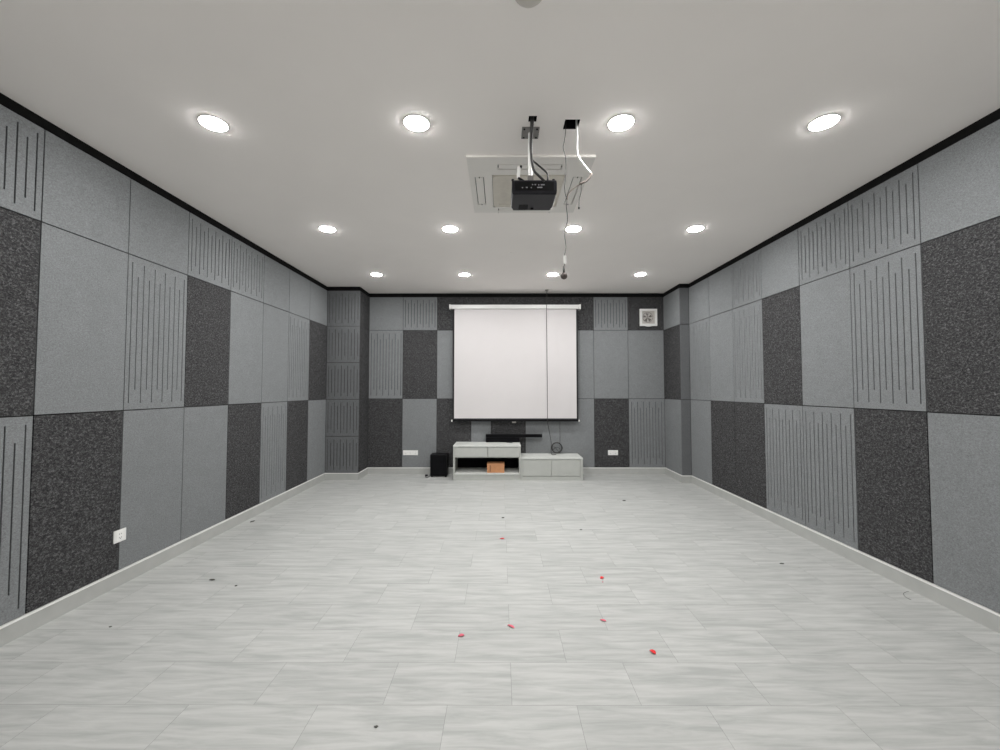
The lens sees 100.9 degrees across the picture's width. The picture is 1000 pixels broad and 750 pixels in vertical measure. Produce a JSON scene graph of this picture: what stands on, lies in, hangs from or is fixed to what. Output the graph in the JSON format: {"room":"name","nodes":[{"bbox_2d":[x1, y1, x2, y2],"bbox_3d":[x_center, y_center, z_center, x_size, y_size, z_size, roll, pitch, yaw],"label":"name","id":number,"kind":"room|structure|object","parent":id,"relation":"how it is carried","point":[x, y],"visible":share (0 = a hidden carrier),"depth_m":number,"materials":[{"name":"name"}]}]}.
{"room":"studio","nodes":[
{"label":"studio","id":0,"kind":"room"},
{"bbox_2d":[0,129,325,417],"bbox_3d":[-2.955,0.025,4.049,0.100,3.212,6.614,0,-2,0],"label":"wall","id":1,"kind":"structure","parent":0,"point":[44,129],"depth_m":3.22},
{"bbox_2d":[0,416,32,625],"bbox_3d":[-2.903,0.846,2.237,0.012,1.204,0.602,0,-2,0],"label":"acoustic panel","id":2,"kind":"object","parent":1,"relation":"attached to","point":[15,432],"visible":1,"depth_m":2.46,"materials":[{"name":"grey fabric"}]},
{"bbox_2d":[0,207,40,416],"bbox_3d":[-2.903,-0.369,2.280,0.012,1.212,0.602,0,-2,0],"label":"acoustic panel","id":3,"kind":"object","parent":1,"relation":"attached to","point":[19,234],"visible":1,"depth_m":2.48,"materials":[{"name":"grey fabric"}]},
{"bbox_2d":[0,104,43,220],"bbox_3d":[-2.903,-1.278,2.312,0.012,0.590,0.602,0,-2,0],"label":"acoustic panel","id":4,"kind":"object","parent":1,"relation":"attached to","point":[21,140],"visible":1,"depth_m":2.49,"materials":[{"name":"grey fabric"}]},
{"bbox_2d":[25,411,122,613],"bbox_3d":[-2.901,0.868,2.846,0.012,1.204,0.602,0,-2,0],"label":"acoustic panel","id":5,"kind":"object","parent":1,"relation":"attached to","point":[74,501],"visible":1,"depth_m":2.78,"materials":[{"name":"grey fabric"}]},
{"bbox_2d":[33,223,127,414],"bbox_3d":[-2.901,-0.348,2.890,0.012,1.212,0.602,0,-2,0],"label":"acoustic panel","id":6,"kind":"object","parent":1,"relation":"attached to","point":[81,325],"visible":1,"depth_m":2.84,"materials":[{"name":"grey fabric"}]},
{"bbox_2d":[41,130,129,252],"bbox_3d":[-2.901,-1.256,2.922,0.012,0.590,0.602,0,-2,0],"label":"acoustic panel","id":7,"kind":"object","parent":1,"relation":"attached to","point":[82,195],"visible":1,"depth_m":2.87,"materials":[{"name":"grey fabric"}]},
{"bbox_2d":[118,408,183,569],"bbox_3d":[-2.900,0.889,3.456,0.012,1.204,0.602,0,-2,0],"label":"acoustic panel","id":8,"kind":"object","parent":1,"relation":"attached to","point":[152,439],"visible":1,"depth_m":3.42,"materials":[{"name":"grey fabric"}]},
{"bbox_2d":[123,254,186,409],"bbox_3d":[-2.900,-0.326,3.499,0.012,1.212,0.602,0,-2,0],"label":"acoustic panel","id":9,"kind":"object","parent":1,"relation":"attached to","point":[156,302],"visible":1,"depth_m":3.45,"materials":[{"name":"grey fabric"}]},
{"bbox_2d":[128,179,188,274],"bbox_3d":[-2.900,-1.234,3.532,0.012,0.590,0.602,0,-2,0],"label":"acoustic panel","id":10,"kind":"object","parent":1,"relation":"attached to","point":[158,227],"visible":1,"depth_m":3.48,"materials":[{"name":"grey fabric"}]},
{"bbox_2d":[0,93,326,289],"bbox_3d":[-2.903,-1.557,3.862,0.006,0.064,6.128,0,-2,0],"label":"trim","id":11,"kind":"structure","parent":1,"relation":"attached to","point":[5,101],"depth_m":3.21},
{"bbox_2d":[0,468,367,646],"bbox_3d":[-2.623,1.508,2.167,0.575,0.114,10.233,0,-2,0],"label":"baseboard","id":12,"kind":"structure","parent":1,"relation":"attached to","point":[26,623],"depth_m":3.25,"materials":[{"name":"tile"}]},
{"bbox_2d":[180,405,227,540],"bbox_3d":[-2.898,0.911,4.066,0.012,1.204,0.602,0,-2,0],"label":"acoustic panel","id":13,"kind":"object","parent":1,"relation":"attached to","point":[204,461],"visible":1,"depth_m":4.04,"materials":[{"name":"grey fabric"}]},
{"bbox_2d":[184,276,230,406],"bbox_3d":[-2.898,-0.304,4.109,0.012,1.212,0.602,0,-2,0],"label":"acoustic panel","id":14,"kind":"object","parent":1,"relation":"attached to","point":[208,305],"visible":1,"depth_m":4.07,"materials":[{"name":"grey fabric"}]},
{"bbox_2d":[188,212,231,290],"bbox_3d":[-2.898,-1.213,4.141,0.012,0.590,0.602,0,-2,0],"label":"acoustic panel","id":15,"kind":"object","parent":1,"relation":"attached to","point":[209,247],"visible":1,"depth_m":4.11,"materials":[{"name":"grey fabric"}]},
{"bbox_2d":[225,403,260,518],"bbox_3d":[-2.897,0.933,4.675,0.012,1.204,0.602,0,-2,0],"label":"acoustic panel","id":16,"kind":"object","parent":1,"relation":"attached to","point":[244,420],"visible":1,"depth_m":4.63,"materials":[{"name":"grey fabric"}]},
{"bbox_2d":[228,292,262,403],"bbox_3d":[-2.897,-0.282,4.719,0.012,1.212,0.602,0,-2,0],"label":"acoustic panel","id":17,"kind":"object","parent":1,"relation":"attached to","point":[246,314],"visible":1,"depth_m":4.69,"materials":[{"name":"grey fabric"}]},
{"bbox_2d":[231,237,263,301],"bbox_3d":[-2.897,-1.191,4.751,0.012,0.590,0.602,0,-2,0],"label":"acoustic panel","id":18,"kind":"object","parent":1,"relation":"attached to","point":[247,263],"visible":1,"depth_m":4.73,"materials":[{"name":"grey fabric"}]},
{"bbox_2d":[259,402,286,503],"bbox_3d":[-2.896,0.954,5.285,0.012,1.204,0.602,0,-2,0],"label":"acoustic panel","id":19,"kind":"object","parent":1,"relation":"attached to","point":[273,441],"visible":1,"depth_m":5.25,"materials":[{"name":"grey fabric"}]},
{"bbox_2d":[261,303,288,402],"bbox_3d":[-2.896,-0.261,5.328,0.012,1.212,0.602,0,-2,0],"label":"acoustic panel","id":20,"kind":"object","parent":1,"relation":"attached to","point":[275,320],"visible":1,"depth_m":5.29,"materials":[{"name":"grey fabric"}]},
{"bbox_2d":[263,255,289,311],"bbox_3d":[-2.896,-1.169,5.361,0.012,0.590,0.602,0,-2,0],"label":"acoustic panel","id":21,"kind":"object","parent":1,"relation":"attached to","point":[276,275],"visible":1,"depth_m":5.34,"materials":[{"name":"grey fabric"}]},
{"bbox_2d":[286,401,307,490],"bbox_3d":[-2.894,0.976,5.895,0.012,1.204,0.602,0,-2,0],"label":"acoustic panel","id":22,"kind":"object","parent":1,"relation":"attached to","point":[297,411],"visible":1,"depth_m":5.86,"materials":[{"name":"grey fabric"}]},
{"bbox_2d":[287,313,309,400],"bbox_3d":[-2.894,-0.239,5.938,0.012,1.212,0.602,0,-2,0],"label":"acoustic panel","id":23,"kind":"object","parent":1,"relation":"attached to","point":[298,338],"visible":1,"depth_m":5.92,"materials":[{"name":"grey fabric"}]},
{"bbox_2d":[289,270,309,318],"bbox_3d":[-2.894,-1.147,5.970,0.012,0.590,0.602,0,-2,0],"label":"acoustic panel","id":24,"kind":"object","parent":1,"relation":"attached to","point":[299,286],"visible":1,"depth_m":5.95,"materials":[{"name":"grey fabric"}]},
{"bbox_2d":[307,400,325,480],"bbox_3d":[-2.893,0.998,6.512,0.012,1.204,0.618,0,-2,0],"label":"acoustic panel","id":25,"kind":"object","parent":1,"relation":"attached to","point":[316,408],"visible":1,"depth_m":6.50,"materials":[{"name":"grey fabric"}]},
{"bbox_2d":[308,320,326,399],"bbox_3d":[-2.893,-0.217,6.556,0.012,1.212,0.618,0,-2,0],"label":"acoustic panel","id":26,"kind":"object","parent":1,"relation":"attached to","point":[317,332],"visible":1,"depth_m":6.53,"materials":[{"name":"grey fabric"}]},
{"bbox_2d":[309,281,326,325],"bbox_3d":[-2.893,-1.125,6.588,0.012,0.590,0.618,0,-2,0],"label":"acoustic panel","id":27,"kind":"object","parent":1,"relation":"attached to","point":[318,295],"visible":1,"depth_m":6.57,"materials":[{"name":"grey fabric"}]},
{"bbox_2d":[325,291,362,469],"bbox_3d":[-2.623,0.134,7.111,0.549,3.212,0.485,0,-2,0],"label":"wall pillar","id":28,"kind":"structure","parent":0,"point":[327,291],"depth_m":6.87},
{"bbox_2d":[325,436,358,472],"bbox_3d":[-2.612,1.314,6.819,0.541,0.594,0.012,0,-2,0],"label":"acoustic panel","id":29,"kind":"object","parent":28,"relation":"attached to","point":[333,442],"visible":1,"depth_m":6.81,"materials":[{"name":"grey fabric"}]},
{"bbox_2d":[326,400,358,435],"bbox_3d":[-2.612,0.709,6.841,0.541,0.602,0.012,0,-2,0],"label":"acoustic panel","id":30,"kind":"object","parent":28,"relation":"attached to","point":[342,410],"visible":1,"depth_m":6.83,"materials":[{"name":"grey fabric"}]},
{"bbox_2d":[326,363,358,398],"bbox_3d":[-2.612,0.099,6.863,0.541,0.602,0.012,0,-2,0],"label":"acoustic panel","id":31,"kind":"object","parent":28,"relation":"attached to","point":[336,382],"visible":1,"depth_m":6.86,"materials":[{"name":"grey fabric"}]},
{"bbox_2d":[327,326,359,361],"bbox_3d":[-2.612,-0.511,6.885,0.541,0.602,0.012,0,-2,0],"label":"acoustic panel","id":32,"kind":"object","parent":28,"relation":"attached to","point":[343,335],"visible":1,"depth_m":6.88,"materials":[{"name":"grey fabric"}]},
{"bbox_2d":[327,291,359,325],"bbox_3d":[-2.612,-1.114,6.906,0.541,0.590,0.012,0,-2,0],"label":"acoustic panel","id":33,"kind":"object","parent":28,"relation":"attached to","point":[337,309],"visible":1,"depth_m":6.90,"materials":[{"name":"grey fabric"}]},
{"bbox_2d":[358,399,367,472],"bbox_3d":[-2.343,1.018,7.072,0.012,1.204,0.465,0,-2,0],"label":"acoustic panel","id":34,"kind":"object","parent":28,"relation":"attached to","point":[363,403],"visible":1,"depth_m":7.07,"materials":[{"name":"grey fabric"}]},
{"bbox_2d":[359,327,368,398],"bbox_3d":[-2.343,-0.197,7.115,0.012,1.212,0.465,0,-2,0],"label":"acoustic panel","id":35,"kind":"object","parent":28,"relation":"attached to","point":[364,333],"visible":1,"depth_m":7.12,"materials":[{"name":"grey fabric"}]},
{"bbox_2d":[0,474,999,749],"bbox_3d":[0.080,1.615,2.167,6.178,0.100,10.447,0,-2,0],"label":"floor","id":36,"kind":"structure","parent":0,"point":[351,602],"depth_m":2.43,"materials":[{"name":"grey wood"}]},
{"bbox_2d":[430,453,448,476],"bbox_3d":[-1.046,1.553,7.147,0.290,0.378,0.226,0,-2,0],"label":"subwoofer","id":37,"kind":"object","parent":36,"relation":"on","point":[439,462],"visible":1,"depth_m":7.04,"materials":[{"name":"black plastic"}]},
{"bbox_2d":[453,442,520,479],"bbox_3d":[-0.213,1.452,7.020,1.112,0.570,0.502,0,-2,0],"label":"base cabinet","id":38,"kind":"object","parent":36,"relation":"on","point":[470,459],"visible":0.98,"depth_m":6.78,"materials":[{"name":"grey laminate"}]},
{"bbox_2d":[455,468,518,474],"bbox_3d":[-0.213,1.632,7.013,1.060,0.026,0.488,0,-2,0],"label":"shelf","id":39,"kind":"object","parent":38,"relation":"attached to","point":[458,471],"depth_m":6.91,"materials":[{"name":"white wood"}]},
{"bbox_2d":[521,453,582,480],"bbox_3d":[0.855,1.554,7.014,1.016,0.367,0.502,0,-2,0],"label":"base cabinet","id":40,"kind":"object","parent":36,"relation":"on","point":[534,466],"visible":0.95,"depth_m":6.77,"materials":[{"name":"grey laminate"}]},
{"bbox_2d":[0,0,999,292],"bbox_3d":[0.080,-1.651,2.284,6.178,0.012,10.447,0,-2,0],"label":"ceiling","id":41,"kind":"structure","parent":0,"point":[314,97],"depth_m":2.50,"materials":[{"name":"paint"}]},
{"bbox_2d":[196,115,229,131],"bbox_3d":[-1.860,-1.627,2.679,0.177,0.008,0.177,0,-2,0],"label":"recessed light","id":42,"kind":"object","parent":41,"relation":"in","point":[210,122],"visible":1,"depth_m":2.67,"materials":[{"name":"white plastic"}]},
{"bbox_2d":[403,114,429,131],"bbox_3d":[-0.541,-1.627,2.676,0.177,0.008,0.177,0,-2,0],"label":"recessed light","id":43,"kind":"object","parent":41,"relation":"in","point":[413,122],"visible":1,"depth_m":2.66,"materials":[{"name":"white plastic"}]},
{"bbox_2d":[466,154,595,212],"bbox_3d":[0.229,-1.588,3.504,0.950,0.026,0.950,0,-2,0],"label":"air conditioner","id":44,"kind":"object","parent":41,"relation":"attached to","point":[490,176],"visible":0.77,"depth_m":3.30,"materials":[{"name":"white plastic"}]},
{"bbox_2d":[492,175,564,206],"bbox_3d":[0.229,-1.582,3.568,0.578,0.018,0.570,0,-2,0],"label":"grille","id":45,"kind":"object","parent":44,"relation":"attached to","point":[501,184],"depth_m":3.48,"materials":[{"name":"plastic"}]},
{"bbox_2d":[511,127,554,180],"bbox_3d":[0.222,-1.452,2.779,0.291,0.351,0.152,0,-2,0],"label":"mount","id":46,"kind":"object","parent":41,"relation":"attached to","point":[525,134],"visible":0.69,"depth_m":2.76,"materials":[{"name":"grey metal"}]},
{"bbox_2d":[511,180,556,209],"bbox_3d":[0.226,-1.231,2.835,0.297,0.116,0.263,0,-2,0],"label":"projector","id":47,"kind":"object","parent":46,"relation":"hanging from","point":[525,194],"visible":1,"depth_m":2.71,"materials":[{"name":"black plastic"}]},
{"bbox_2d":[607,114,634,131],"bbox_3d":[0.784,-1.627,2.673,0.177,0.008,0.177,0,-2,0],"label":"recessed light","id":48,"kind":"object","parent":41,"relation":"in","point":[622,122],"visible":1,"depth_m":2.66,"materials":[{"name":"white plastic"}]},
{"bbox_2d":[807,114,840,130],"bbox_3d":[2.094,-1.627,2.670,0.177,0.008,0.177,0,-2,0],"label":"recessed light","id":49,"kind":"object","parent":41,"relation":"in","point":[826,121],"visible":1,"depth_m":2.66,"materials":[{"name":"white plastic"}]},
{"bbox_2d":[368,297,665,466],"bbox_3d":[0.092,0.144,7.397,5.978,3.212,0.100,0,-2,0],"label":"wall","id":50,"kind":"structure","parent":0,"point":[402,398],"depth_m":7.38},
{"bbox_2d":[368,399,401,466],"bbox_3d":[-2.034,1.027,7.314,0.596,1.204,0.012,0,-2,0],"label":"acoustic panel","id":51,"kind":"object","parent":50,"relation":"attached to","point":[384,415],"visible":1,"depth_m":7.31,"materials":[{"name":"grey fabric"}]},
{"bbox_2d":[369,331,402,397],"bbox_3d":[-2.034,-0.189,7.357,0.596,1.212,0.012,0,-2,0],"label":"acoustic panel","id":52,"kind":"object","parent":50,"relation":"attached to","point":[386,357],"visible":1,"depth_m":7.35,"materials":[{"name":"grey fabric"}]},
{"bbox_2d":[369,297,402,329],"bbox_3d":[-2.034,-1.097,7.389,0.596,0.590,0.012,0,-2,0],"label":"acoustic panel","id":53,"kind":"object","parent":50,"relation":"attached to","point":[386,313],"visible":1,"depth_m":7.38,"materials":[{"name":"grey fabric"}]},
{"bbox_2d":[402,399,436,466],"bbox_3d":[-1.427,1.027,7.312,0.602,1.204,0.012,0,-2,0],"label":"acoustic panel","id":54,"kind":"object","parent":50,"relation":"attached to","point":[419,423],"visible":0.86,"depth_m":7.31,"materials":[{"name":"grey fabric"}]},
{"bbox_2d":[403,331,436,397],"bbox_3d":[-1.427,-0.189,7.356,0.602,1.212,0.012,0,-2,0],"label":"acoustic panel","id":55,"kind":"object","parent":50,"relation":"attached to","point":[419,347],"visible":1,"depth_m":7.35,"materials":[{"name":"grey fabric"}]},
{"bbox_2d":[403,297,436,329],"bbox_3d":[-1.427,-1.097,7.388,0.602,0.590,0.012,0,-2,0],"label":"acoustic panel","id":56,"kind":"object","parent":50,"relation":"attached to","point":[426,319],"visible":1,"depth_m":7.38,"materials":[{"name":"grey fabric"}]},
{"bbox_2d":[437,330,452,397],"bbox_3d":[-0.817,-0.189,7.354,0.602,1.212,0.012,0,-2,0],"label":"acoustic panel","id":57,"kind":"object","parent":50,"relation":"attached to","point":[444,338],"visible":0.36,"depth_m":7.35,"materials":[{"name":"grey fabric"}]},
{"bbox_2d":[437,399,470,466],"bbox_3d":[-0.817,1.027,7.311,0.602,1.204,0.012,0,-2,0],"label":"acoustic panel","id":58,"kind":"object","parent":50,"relation":"attached to","point":[449,433],"visible":0.57,"depth_m":7.31,"materials":[{"name":"grey fabric"}]},
{"bbox_2d":[437,297,470,329],"bbox_3d":[-0.817,-1.097,7.386,0.602,0.590,0.012,0,-2,0],"label":"acoustic panel","id":59,"kind":"object","parent":50,"relation":"attached to","point":[444,315],"visible":0.57,"depth_m":7.38,"materials":[{"name":"grey fabric"}]},
{"bbox_2d":[471,421,490,441],"bbox_3d":[-0.335,1.026,7.310,0.344,1.204,0.012,0,-2,0],"label":"acoustic panel","id":60,"kind":"object","parent":50,"relation":"attached to","point":[479,429],"visible":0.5,"depth_m":7.31,"materials":[{"name":"grey fabric"}]},
{"bbox_2d":[491,421,524,452],"bbox_3d":[0.146,1.026,7.309,0.602,1.204,0.012,0,-2,0],"label":"acoustic panel","id":61,"kind":"object","parent":50,"relation":"attached to","point":[497,427],"visible":0.36,"depth_m":7.31,"materials":[{"name":"grey fabric"}]},
{"bbox_2d":[449,304,580,422],"bbox_3d":[0.264,-0.201,7.278,2.314,2.083,0.134,0,-2,0],"label":"projection screen","id":62,"kind":"object","parent":50,"relation":"attached to","point":[504,355],"visible":1,"depth_m":7.25,"materials":[{"name":"white fabric"}]},
{"bbox_2d":[369,293,662,296],"bbox_3d":[0.290,-1.431,7.399,5.277,0.064,0.006,0,-2,0],"label":"trim","id":63,"kind":"structure","parent":50,"relation":"attached to","point":[370,294],"depth_m":7.40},
{"bbox_2d":[367,467,665,473],"bbox_3d":[0.290,1.690,7.279,5.278,0.114,0.026,0,-2,0],"label":"baseboard","id":64,"kind":"structure","parent":50,"relation":"attached to","point":[371,470],"depth_m":7.27,"materials":[{"name":"tile"}]},
{"bbox_2d":[526,421,559,452],"bbox_3d":[0.756,1.026,7.307,0.602,1.204,0.012,0,-2,0],"label":"acoustic panel","id":65,"kind":"object","parent":50,"relation":"attached to","point":[542,444],"visible":0.29,"depth_m":7.30,"materials":[{"name":"grey fabric"}]},
{"bbox_2d":[559,297,592,329],"bbox_3d":[1.366,-1.097,7.381,0.602,0.590,0.012,0,-2,0],"label":"acoustic panel","id":66,"kind":"object","parent":50,"relation":"attached to","point":[585,314],"visible":0.57,"depth_m":7.38,"materials":[{"name":"grey fabric"}]},
{"bbox_2d":[560,399,594,466],"bbox_3d":[1.366,1.026,7.306,0.602,1.204,0.012,0,-2,0],"label":"acoustic panel","id":67,"kind":"object","parent":50,"relation":"attached to","point":[575,436],"visible":0.57,"depth_m":7.30,"materials":[{"name":"grey fabric"}]},
{"bbox_2d":[578,330,593,397],"bbox_3d":[1.366,-0.189,7.349,0.602,1.212,0.012,0,-2,0],"label":"acoustic panel","id":68,"kind":"object","parent":50,"relation":"attached to","point":[585,337],"visible":0.36,"depth_m":7.34,"materials":[{"name":"grey fabric"}]},
{"bbox_2d":[593,297,627,329],"bbox_3d":[1.976,-1.097,7.380,0.602,0.590,0.012,0,-2,0],"label":"acoustic panel","id":69,"kind":"object","parent":50,"relation":"attached to","point":[599,324],"visible":1,"depth_m":7.37,"materials":[{"name":"grey fabric"}]},
{"bbox_2d":[594,330,627,397],"bbox_3d":[1.976,-0.189,7.348,0.602,1.212,0.012,0,-2,0],"label":"acoustic panel","id":70,"kind":"object","parent":50,"relation":"attached to","point":[610,346],"visible":1,"depth_m":7.34,"materials":[{"name":"grey fabric"}]},
{"bbox_2d":[594,399,628,466],"bbox_3d":[1.976,1.026,7.304,0.602,1.204,0.012,0,-2,0],"label":"acoustic panel","id":71,"kind":"object","parent":50,"relation":"attached to","point":[611,416],"visible":1,"depth_m":7.30,"materials":[{"name":"grey fabric"}]},
{"bbox_2d":[628,297,662,329],"bbox_3d":[2.599,-1.097,7.379,0.628,0.590,0.012,0,-2,0],"label":"acoustic panel","id":72,"kind":"object","parent":50,"relation":"attached to","point":[634,303],"visible":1,"depth_m":7.38,"materials":[{"name":"grey fabric"}]},
{"bbox_2d":[628,330,663,397],"bbox_3d":[2.599,-0.189,7.346,0.628,1.212,0.012,0,-2,0],"label":"acoustic panel","id":73,"kind":"object","parent":50,"relation":"attached to","point":[645,347],"visible":1,"depth_m":7.34,"materials":[{"name":"grey fabric"}]},
{"bbox_2d":[629,399,664,466],"bbox_3d":[2.599,1.026,7.303,0.628,1.204,0.012,0,-2,0],"label":"acoustic panel","id":74,"kind":"object","parent":50,"relation":"attached to","point":[646,430],"visible":1,"depth_m":7.30,"materials":[{"name":"grey fabric"}]},
{"bbox_2d":[668,288,691,474],"bbox_3d":[3.004,0.130,7.005,0.152,3.212,0.670,0,-2,0],"label":"wall pillar","id":75,"kind":"structure","parent":0,"point":[688,288],"depth_m":6.66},
{"bbox_2d":[663,288,679,329],"bbox_3d":[2.922,-1.109,7.043,0.012,0.590,0.650,0,-2,0],"label":"acoustic panel","id":76,"kind":"object","parent":75,"relation":"attached to","point":[671,309],"visible":1,"depth_m":7.02,"materials":[{"name":"grey fabric"}]},
{"bbox_2d":[664,325,680,398],"bbox_3d":[2.922,-0.201,7.011,0.012,1.212,0.650,0,-2,0],"label":"acoustic panel","id":77,"kind":"object","parent":75,"relation":"attached to","point":[672,373],"visible":1,"depth_m":6.98,"materials":[{"name":"grey fabric"}]},
{"bbox_2d":[665,399,681,474],"bbox_3d":[2.922,1.014,6.968,0.012,1.204,0.650,0,-2,0],"label":"acoustic panel","id":78,"kind":"object","parent":75,"relation":"attached to","point":[673,437],"visible":1,"depth_m":6.94,"materials":[{"name":"grey fabric"}]},
{"bbox_2d":[680,324,689,398],"bbox_3d":[2.991,-0.213,6.676,0.144,1.212,0.012,0,-2,0],"label":"acoustic panel","id":79,"kind":"object","parent":75,"relation":"attached to","point":[684,328],"visible":1,"depth_m":6.67,"materials":[{"name":"grey fabric"}]},
{"bbox_2d":[681,400,690,474],"bbox_3d":[2.991,1.002,6.633,0.144,1.204,0.012,0,-2,0],"label":"acoustic panel","id":80,"kind":"object","parent":75,"relation":"attached to","point":[685,404],"visible":1,"depth_m":6.63,"materials":[{"name":"grey fabric"}]},
{"bbox_2d":[691,122,999,583],"bbox_3d":[3.124,0.031,4.235,0.100,3.212,6.214,0,-2,0],"label":"wall","id":81,"kind":"structure","parent":0,"point":[993,122],"depth_m":3.35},
{"bbox_2d":[689,277,708,323],"bbox_3d":[3.072,-1.133,6.381,0.012,0.590,0.635,0,-2,0],"label":"acoustic panel","id":82,"kind":"object","parent":81,"relation":"attached to","point":[699,292],"visible":1,"depth_m":6.34,"materials":[{"name":"grey fabric"}]},
{"bbox_2d":[689,318,710,399],"bbox_3d":[3.072,-0.225,6.349,0.012,1.212,0.635,0,-2,0],"label":"acoustic panel","id":83,"kind":"object","parent":81,"relation":"attached to","point":[699,332],"visible":1,"depth_m":6.31,"materials":[{"name":"grey fabric"}]},
{"bbox_2d":[691,400,711,483],"bbox_3d":[3.072,0.991,6.305,0.012,1.204,0.635,0,-2,0],"label":"acoustic panel","id":84,"kind":"object","parent":81,"relation":"attached to","point":[701,439],"visible":1,"depth_m":6.28,"materials":[{"name":"grey fabric"}]},
{"bbox_2d":[709,265,732,316],"bbox_3d":[3.071,-1.155,5.755,0.012,0.590,0.602,0,-2,0],"label":"acoustic panel","id":85,"kind":"object","parent":81,"relation":"attached to","point":[720,283],"visible":1,"depth_m":5.74,"materials":[{"name":"grey fabric"}]},
{"bbox_2d":[709,310,734,401],"bbox_3d":[3.071,-0.247,5.723,0.012,1.212,0.602,0,-2,0],"label":"acoustic panel","id":86,"kind":"object","parent":81,"relation":"attached to","point":[721,325],"visible":1,"depth_m":5.69,"materials":[{"name":"grey fabric"}]},
{"bbox_2d":[711,401,735,494],"bbox_3d":[3.071,0.969,5.679,0.012,1.204,0.602,0,-2,0],"label":"acoustic panel","id":87,"kind":"object","parent":81,"relation":"attached to","point":[722,413],"visible":1,"depth_m":5.66,"materials":[{"name":"grey fabric"}]},
{"bbox_2d":[732,249,761,308],"bbox_3d":[3.069,-1.177,5.146,0.012,0.590,0.602,0,-2,0],"label":"acoustic panel","id":88,"kind":"object","parent":81,"relation":"attached to","point":[746,272],"visible":1,"depth_m":5.11,"materials":[{"name":"grey fabric"}]},
{"bbox_2d":[733,299,763,402],"bbox_3d":[3.069,-0.269,5.113,0.012,1.212,0.602,0,-2,0],"label":"acoustic panel","id":89,"kind":"object","parent":81,"relation":"attached to","point":[747,319],"visible":1,"depth_m":5.09,"materials":[{"name":"grey fabric"}]},
{"bbox_2d":[735,402,766,508],"bbox_3d":[3.069,0.947,5.070,0.012,1.204,0.602,0,-2,0],"label":"acoustic panel","id":90,"kind":"object","parent":81,"relation":"attached to","point":[749,417],"visible":1,"depth_m":5.05,"materials":[{"name":"grey fabric"}]},
{"bbox_2d":[761,229,799,298],"bbox_3d":[3.068,-1.199,4.536,0.012,0.590,0.602,0,-2,0],"label":"acoustic panel","id":91,"kind":"object","parent":81,"relation":"attached to","point":[780,258],"visible":1,"depth_m":4.51,"materials":[{"name":"grey fabric"}]},
{"bbox_2d":[762,286,802,404],"bbox_3d":[3.068,-0.290,4.503,0.012,1.212,0.602,0,-2,0],"label":"acoustic panel","id":92,"kind":"object","parent":81,"relation":"attached to","point":[781,319],"visible":1,"depth_m":4.47,"materials":[{"name":"grey fabric"}]},
{"bbox_2d":[764,404,805,525],"bbox_3d":[3.068,0.925,4.460,0.012,1.204,0.602,0,-2,0],"label":"acoustic panel","id":93,"kind":"object","parent":81,"relation":"attached to","point":[784,434],"visible":1,"depth_m":4.42,"materials":[{"name":"grey fabric"}]},
{"bbox_2d":[798,202,849,284],"bbox_3d":[3.066,-1.220,3.926,0.012,0.590,0.602,0,-2,0],"label":"acoustic panel","id":94,"kind":"object","parent":81,"relation":"attached to","point":[824,248],"visible":1,"depth_m":3.89,"materials":[{"name":"grey fabric"}]},
{"bbox_2d":[800,269,853,407],"bbox_3d":[3.066,-0.312,3.894,0.012,1.212,0.602,0,-2,0],"label":"acoustic panel","id":95,"kind":"object","parent":81,"relation":"attached to","point":[825,303],"visible":1,"depth_m":3.85,"materials":[{"name":"grey fabric"}]},
{"bbox_2d":[803,406,858,549],"bbox_3d":[3.066,0.903,3.851,0.012,1.204,0.602,0,-2,0],"label":"acoustic panel","id":96,"kind":"object","parent":81,"relation":"attached to","point":[829,432],"visible":1,"depth_m":3.81,"materials":[{"name":"grey fabric"}]},
{"bbox_2d":[665,468,999,632],"bbox_3d":[2.982,1.507,2.154,0.178,0.114,10.233,0,-2,0],"label":"baseboard","id":97,"kind":"structure","parent":81,"relation":"attached to","point":[989,618],"depth_m":3.39,"materials":[{"name":"tile"}]},
{"bbox_2d":[689,108,999,286],"bbox_3d":[3.070,-1.554,3.956,0.006,0.064,5.543,0,-2,0],"label":"trim","id":98,"kind":"structure","parent":81,"relation":"attached to","point":[994,116],"depth_m":3.34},
{"bbox_2d":[848,164,920,267],"bbox_3d":[3.065,-1.242,3.317,0.012,0.590,0.602,0,-2,0],"label":"acoustic panel","id":99,"kind":"object","parent":81,"relation":"attached to","point":[884,220],"visible":1,"depth_m":3.27,"materials":[{"name":"grey fabric"}]},
{"bbox_2d":[850,245,926,410],"bbox_3d":[3.065,-0.334,3.284,0.012,1.212,0.602,0,-2,0],"label":"acoustic panel","id":100,"kind":"object","parent":81,"relation":"attached to","point":[887,307],"visible":1,"depth_m":3.23,"materials":[{"name":"grey fabric"}]},
{"bbox_2d":[854,409,933,582],"bbox_3d":[3.065,0.882,3.241,0.012,1.204,0.602,0,-2,0],"label":"acoustic panel","id":101,"kind":"object","parent":81,"relation":"attached to","point":[893,471],"visible":1,"depth_m":3.20,"materials":[{"name":"grey fabric"}]},
{"bbox_2d":[918,119,999,242],"bbox_3d":[3.064,-1.264,2.707,0.012,0.590,0.602,0,-2,0],"label":"acoustic panel","id":102,"kind":"object","parent":81,"relation":"attached to","point":[959,185],"visible":1,"depth_m":2.74,"materials":[{"name":"grey fabric"}]},
{"bbox_2d":[921,217,999,414],"bbox_3d":[3.064,-0.355,2.675,0.012,1.212,0.602,0,-2,0],"label":"acoustic panel","id":103,"kind":"object","parent":81,"relation":"attached to","point":[961,269],"visible":1,"depth_m":2.72,"materials":[{"name":"grey fabric"}]},
{"bbox_2d":[927,413,999,612],"bbox_3d":[3.064,0.860,2.631,0.012,1.204,0.602,0,-2,0],"label":"acoustic panel","id":104,"kind":"object","parent":81,"relation":"attached to","point":[964,450],"visible":1,"depth_m":2.70,"materials":[{"name":"grey fabric"}]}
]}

